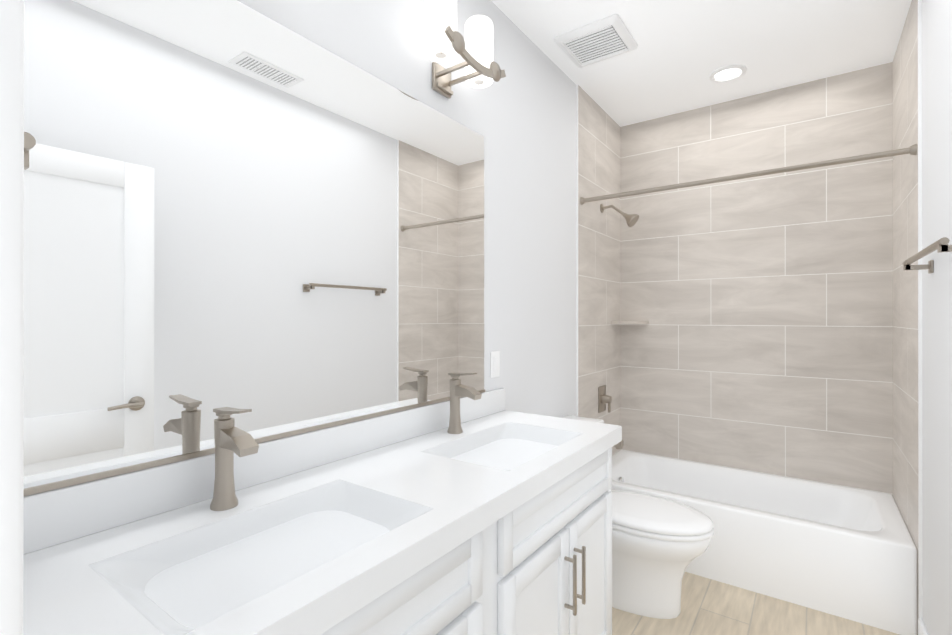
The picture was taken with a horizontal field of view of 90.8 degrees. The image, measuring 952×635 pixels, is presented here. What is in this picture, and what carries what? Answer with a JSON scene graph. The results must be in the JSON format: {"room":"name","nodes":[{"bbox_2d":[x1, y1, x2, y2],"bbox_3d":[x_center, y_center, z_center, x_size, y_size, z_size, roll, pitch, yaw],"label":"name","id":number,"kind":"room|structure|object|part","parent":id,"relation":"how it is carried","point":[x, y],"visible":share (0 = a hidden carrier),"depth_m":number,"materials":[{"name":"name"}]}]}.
{"room":"bathroom","nodes":[
{"label":"bathroom","id":0,"kind":"room"},
{"bbox_2d":[237,0,575,417],"bbox_3d":[0.033,-0.029,2.127,0.120,2.740,3.590,0,0,36],"label":"wall","id":1,"kind":"structure","parent":0,"point":[520,117],"depth_m":2.22,"materials":[{"name":"white paint"}]},
{"bbox_2d":[24,0,484,495],"bbox_3d":[-0.424,-0.229,1.373,0.011,1.094,1.579,0,0,36],"label":"mirror","id":2,"kind":"object","parent":1,"relation":"attached to","point":[277,228],"visible":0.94,"depth_m":1.12,"materials":[{"name":"clear glass"}]},
{"bbox_2d":[23,388,506,551],"bbox_3d":[-0.377,0.370,1.429,0.019,0.099,1.732,0,0,36],"label":"backsplash","id":3,"kind":"structure","parent":1,"relation":"attached to","point":[55,516],"depth_m":1.04,"materials":[{"name":"white stone"}]},
{"bbox_2d":[425,0,505,98],"bbox_3d":[-0.060,-0.998,1.734,0.187,0.295,0.362,0,0,36],"label":"sconce","id":4,"kind":"object","parent":1,"relation":"attached to","point":[445,42],"visible":1,"depth_m":1.72,"materials":[{"name":"white glass"}]},
{"bbox_3d":[-0.122,-1.030,1.637,0.112,0.231,0.112,0,0,36],"label":"lamp shade","id":5,"kind":"part","parent":4,"relation":"part of","materials":[{"name":"white glass"}]},
{"bbox_3d":[-0.130,-0.900,1.784,0.015,0.100,0.100,0,0,36],"label":"plate","id":6,"kind":"part","parent":4,"relation":"part of","materials":[{"name":"silver metal"}]},
{"bbox_3d":[-0.119,-0.864,1.776,0.012,0.012,0.090,0,0,36],"label":"arm","id":7,"kind":"part","parent":4,"relation":"part of"},
{"bbox_3d":[-0.084,-0.901,1.703,0.154,0.012,0.012,0,0,36],"label":"arm","id":8,"kind":"part","parent":4,"relation":"part of"},
{"bbox_3d":[-0.038,-0.901,1.766,0.154,0.012,0.012,0,0,36],"label":"arm","id":9,"kind":"part","parent":4,"relation":"part of"},
{"bbox_3d":[0.012,-1.029,1.824,0.112,0.231,0.112,0,0,36],"label":"lamp shade","id":10,"kind":"part","parent":4,"relation":"part of","materials":[{"name":"white glass"}]},
{"bbox_2d":[490,351,499,377],"bbox_3d":[0.086,0.208,2.090,0.008,0.115,0.072,0,0,36],"label":"switch plate","id":11,"kind":"object","parent":1,"relation":"attached to","point":[494,363],"visible":1,"depth_m":2.08,"materials":[{"name":"white plastic"}]},
{"bbox_2d":[576,84,577,415],"bbox_3d":[0.608,-0.029,2.819,0.011,2.740,0.006,0,0,36],"label":"trim","id":12,"kind":"structure","parent":1,"relation":"attached to","point":[577,250],"depth_m":2.82,"materials":[{"name":"white"}]},
{"bbox_2d":[578,85,620,455],"bbox_3d":[0.835,-0.028,3.137,0.010,2.740,0.775,0,0,36],"label":"wall tile","id":13,"kind":"structure","parent":1,"relation":"attached to","point":[599,345],"depth_m":3.09,"materials":[{"name":"beige tile"}]},
{"bbox_2d":[598,385,611,412],"bbox_3d":[0.864,0.542,3.113,0.064,0.170,0.130,0,0,36],"label":"handle","id":14,"kind":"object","parent":13,"relation":"attached to","point":[603,398],"depth_m":3.10,"materials":[{"name":"silver metal"}]},
{"bbox_3d":[0.842,0.542,3.129,0.008,0.170,0.130,0,0,36],"label":"plate","id":15,"kind":"part","parent":14,"relation":"part of","materials":[{"name":"silver metal"}]},
{"bbox_2d":[613,439,622,449],"bbox_3d":[0.895,0.819,3.091,0.140,0.074,0.048,0,0,36],"label":"tub spout","id":16,"kind":"object","parent":13,"relation":"attached to","point":[619,445],"visible":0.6,"depth_m":3.04,"materials":[{"name":"silver metal"}]},
{"bbox_2d":[600,204,638,226],"bbox_3d":[0.937,-0.670,3.063,0.242,0.177,0.092,0,0,36],"label":"shower head","id":17,"kind":"object","parent":13,"relation":"attached to","point":[631,220],"visible":1,"depth_m":3.02},
{"bbox_3d":[0.928,-0.701,3.070,0.091,0.078,0.017,0,0,36],"label":"arm","id":18,"kind":"part","parent":17,"relation":"part of"},
{"bbox_2d":[491,0,911,126],"bbox_3d":[0.700,-1.450,1.652,1.760,0.100,3.590,0,0,36],"label":"ceiling","id":19,"kind":"structure","parent":0,"point":[677,57],"depth_m":2.40,"materials":[{"name":"white paint"}]},
{"bbox_2d":[553,14,637,67],"bbox_3d":[0.610,-1.385,2.386,0.330,0.026,0.330,0,0,36],"label":"ceiling vent","id":20,"kind":"object","parent":19,"relation":"in","point":[605,38],"visible":1,"depth_m":2.35,"materials":[{"name":"white plastic"}]},
{"bbox_2d":[709,64,746,82],"bbox_3d":[1.442,-1.392,2.689,0.190,0.012,0.190,0,0,36],"label":"recessed light","id":21,"kind":"object","parent":19,"relation":"in","point":[728,73],"visible":1,"depth_m":2.68,"materials":[{"name":"white plastic"}]},
{"bbox_2d":[612,572,899,634],"bbox_3d":[0.269,1.389,1.046,1.760,0.100,5.070,0,0,36],"label":"floor","id":22,"kind":"structure","parent":0,"point":[710,606],"depth_m":2.09,"materials":[{"name":"brown wood"}]},
{"bbox_2d":[295,436,621,634],"bbox_3d":[-0.158,0.902,1.262,0.568,0.876,1.717,0,0,36],"label":"bathroom vanity","id":23,"kind":"object","parent":22,"relation":"on","point":[540,564],"depth_m":1.22,"materials":[{"name":"white wood"}]},
{"bbox_2d":[23,411,621,634],"bbox_3d":[-0.161,0.447,1.275,0.549,0.057,1.732,0,0,36],"label":"countertop","id":24,"kind":"structure","parent":23,"relation":"on","point":[60,597],"depth_m":0.90,"materials":[{"name":"white stone"}]},
{"bbox_2d":[203,407,262,511],"bbox_3d":[-0.528,0.307,1.022,0.133,0.223,0.056,0,0,36],"label":"faucet","id":25,"kind":"object","parent":24,"relation":"on","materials":[{"name":"silver metal"}]},
{"bbox_2d":[83,476,438,634],"bbox_3d":[-0.374,0.471,0.912,0.326,0.104,0.524,0,0,36],"label":"sink","id":26,"kind":"object","parent":24,"relation":"in","point":[176,583],"depth_m":0.91,"materials":[{"name":"white ceramic"}]},
{"bbox_2d":[443,372,482,431],"bbox_3d":[-0.045,0.308,1.697,0.133,0.223,0.056,0,0,36],"label":"faucet","id":27,"kind":"object","parent":24,"relation":"on","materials":[{"name":"silver metal"}]},
{"bbox_2d":[419,420,582,471],"bbox_3d":[0.109,0.472,1.586,0.326,0.104,0.524,0,0,36],"label":"sink","id":28,"kind":"object","parent":24,"relation":"in","point":[507,445],"depth_m":1.68,"materials":[{"name":"white ceramic"}]},
{"bbox_3d":[-0.220,0.564,0.776,0.011,0.130,0.750,0,0,36],"label":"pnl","id":29,"kind":"part","parent":23,"relation":"part of","materials":[{"name":"white wood"}]},
{"bbox_3d":[0.168,0.937,1.317,0.011,0.535,0.361,0,0,36],"label":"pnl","id":30,"kind":"part","parent":23,"relation":"part of","materials":[{"name":"white wood"}]},
{"bbox_3d":[0.281,0.565,1.476,0.011,0.130,0.750,0,0,36],"label":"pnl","id":31,"kind":"part","parent":23,"relation":"part of","materials":[{"name":"white wood"}]},
{"bbox_3d":[0.286,0.738,1.430,0.032,0.008,0.008,0,0,36],"label":"pull post","id":32,"kind":"part","parent":23,"relation":"part of","materials":[{"name":"silver metal"}]},
{"bbox_3d":[0.286,0.881,1.430,0.032,0.008,0.008,0,0,36],"label":"pull post","id":33,"kind":"part","parent":23,"relation":"part of","materials":[{"name":"silver metal"}]},
{"bbox_3d":[0.325,0.738,1.485,0.032,0.008,0.008,0,0,36],"label":"pull post","id":34,"kind":"part","parent":23,"relation":"part of","materials":[{"name":"silver metal"}]},
{"bbox_3d":[0.394,0.937,1.633,0.011,0.535,0.361,0,0,36],"label":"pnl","id":35,"kind":"part","parent":23,"relation":"part of","materials":[{"name":"white wood"}]},
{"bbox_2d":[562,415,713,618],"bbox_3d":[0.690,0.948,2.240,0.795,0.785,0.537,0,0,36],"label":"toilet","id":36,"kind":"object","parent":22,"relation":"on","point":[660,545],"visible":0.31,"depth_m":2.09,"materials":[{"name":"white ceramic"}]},
{"bbox_3d":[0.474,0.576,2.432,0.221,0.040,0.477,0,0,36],"label":"tank","id":37,"kind":"part","parent":36,"relation":"part of","materials":[{"name":"white ceramic"}]},
{"bbox_3d":[0.724,1.143,2.252,0.728,0.396,0.403,0,0,36],"label":"bowl","id":38,"kind":"part","parent":36,"relation":"part of","materials":[{"name":"white ceramic"}]},
{"bbox_3d":[0.805,0.905,2.195,0.551,0.032,0.399,0,0,36],"label":"lid","id":39,"kind":"part","parent":36,"relation":"part of","materials":[{"name":"white ceramic"}]},
{"bbox_3d":[0.805,0.933,2.194,0.554,0.021,0.403,0,0,36],"label":"seat","id":40,"kind":"part","parent":36,"relation":"part of","materials":[{"name":"white plastic"}]},
{"bbox_2d":[611,450,916,634],"bbox_3d":[1.448,1.151,2.694,1.494,0.380,0.752,0,0,36],"label":"bathtub","id":41,"kind":"object","parent":22,"relation":"on","point":[849,553],"visible":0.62,"depth_m":2.29,"materials":[{"name":"white ceramic"}]},
{"bbox_2d":[922,0,951,634],"bbox_3d":[1.367,-0.031,1.173,0.120,2.740,3.590,0,0,36],"label":"wall","id":42,"kind":"structure","parent":0,"point":[937,323],"depth_m":1.70,"materials":[{"name":"white paint"}]},
{"bbox_2d":[892,0,918,634],"bbox_3d":[2.063,-0.029,2.258,0.010,2.740,0.775,0,0,36],"label":"wall tile","id":43,"kind":"structure","parent":42,"relation":"attached to","point":[905,247],"depth_m":2.20,"materials":[{"name":"beige tile"}]},
{"bbox_2d":[580,144,916,204],"bbox_3d":[1.250,-0.709,2.420,1.499,0.048,0.048,0,0,36],"label":"curtain rod","id":44,"kind":"object","parent":43,"relation":"attached to","point":[911,150],"visible":1,"depth_m":2.29,"materials":[{"name":"silver metal"}]},
{"bbox_2d":[918,0,922,619],"bbox_3d":[1.835,-0.030,1.941,0.011,2.740,0.006,0,0,36],"label":"trim","id":45,"kind":"structure","parent":42,"relation":"attached to","point":[920,294],"depth_m":1.94,"materials":[{"name":"white"}]},
{"bbox_2d":[918,618,927,634],"bbox_3d":[1.091,1.289,0.901,0.014,0.100,2.545,0,0,36],"label":"baseboard","id":46,"kind":"structure","parent":42,"relation":"attached to","point":[922,630],"depth_m":1.89,"materials":[{"name":"white wood"}]},
{"bbox_2d":[902,237,951,273],"bbox_3d":[1.505,-0.194,1.541,0.082,0.053,0.658,0,0,36],"label":"towel rail","id":47,"kind":"object","parent":42,"relation":"attached to","point":[940,245],"visible":1,"depth_m":1.54,"materials":[{"name":"silver metal"}]},
{"bbox_3d":[1.682,-0.191,1.790,0.068,0.018,0.018,0,0,36],"label":"post","id":48,"kind":"part","parent":47,"relation":"part of","materials":[{"name":"silver metal"}]},
{"bbox_3d":[1.327,-0.192,1.294,0.068,0.018,0.018,0,0,36],"label":"post","id":49,"kind":"part","parent":47,"relation":"part of","materials":[{"name":"silver metal"}]},
{"bbox_3d":[1.709,-0.028,3.061,1.520,2.740,0.120,0,0,36],"label":"wall","id":50,"kind":"structure","parent":0,"visible":0},
{"bbox_2d":[611,321,648,323],"bbox_3d":[1.082,0.037,3.300,0.200,0.020,0.200,0,0,36],"label":"corner shelf","id":51,"kind":"object","parent":50,"relation":"attached to","point":[629,322],"visible":1,"depth_m":3.25,"materials":[{"name":"beige stone"}]},
{"bbox_2d":[620,62,892,495],"bbox_3d":[1.671,-0.028,3.008,1.500,2.740,0.010,0,0,36],"label":"wall tile","id":52,"kind":"structure","parent":50,"relation":"attached to","point":[762,341],"depth_m":2.91,"materials":[{"name":"beige tile"}]},
{"bbox_3d":[-0.684,-0.032,0.507,0.600,2.740,0.120,0,0,36],"label":"wall","id":53,"kind":"structure","parent":0,"visible":0},
{"bbox_2d":[0,0,23,634],"bbox_3d":[-0.408,0.281,0.398,0.065,2.115,0.025,0,0,36],"label":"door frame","id":54,"kind":"structure","parent":53,"relation":"attached to","point":[11,292],"depth_m":0.38,"materials":[{"name":"white wood"}]},
{"bbox_2d":[24,132,35,169],"bbox_3d":[-0.711,-0.210,0.655,0.285,0.054,0.088,0,0,36],"label":"towel rail","id":55,"kind":"object","parent":53,"relation":"attached to","point":[29,141],"visible":0.39,"depth_m":0.60,"materials":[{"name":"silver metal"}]}
]}

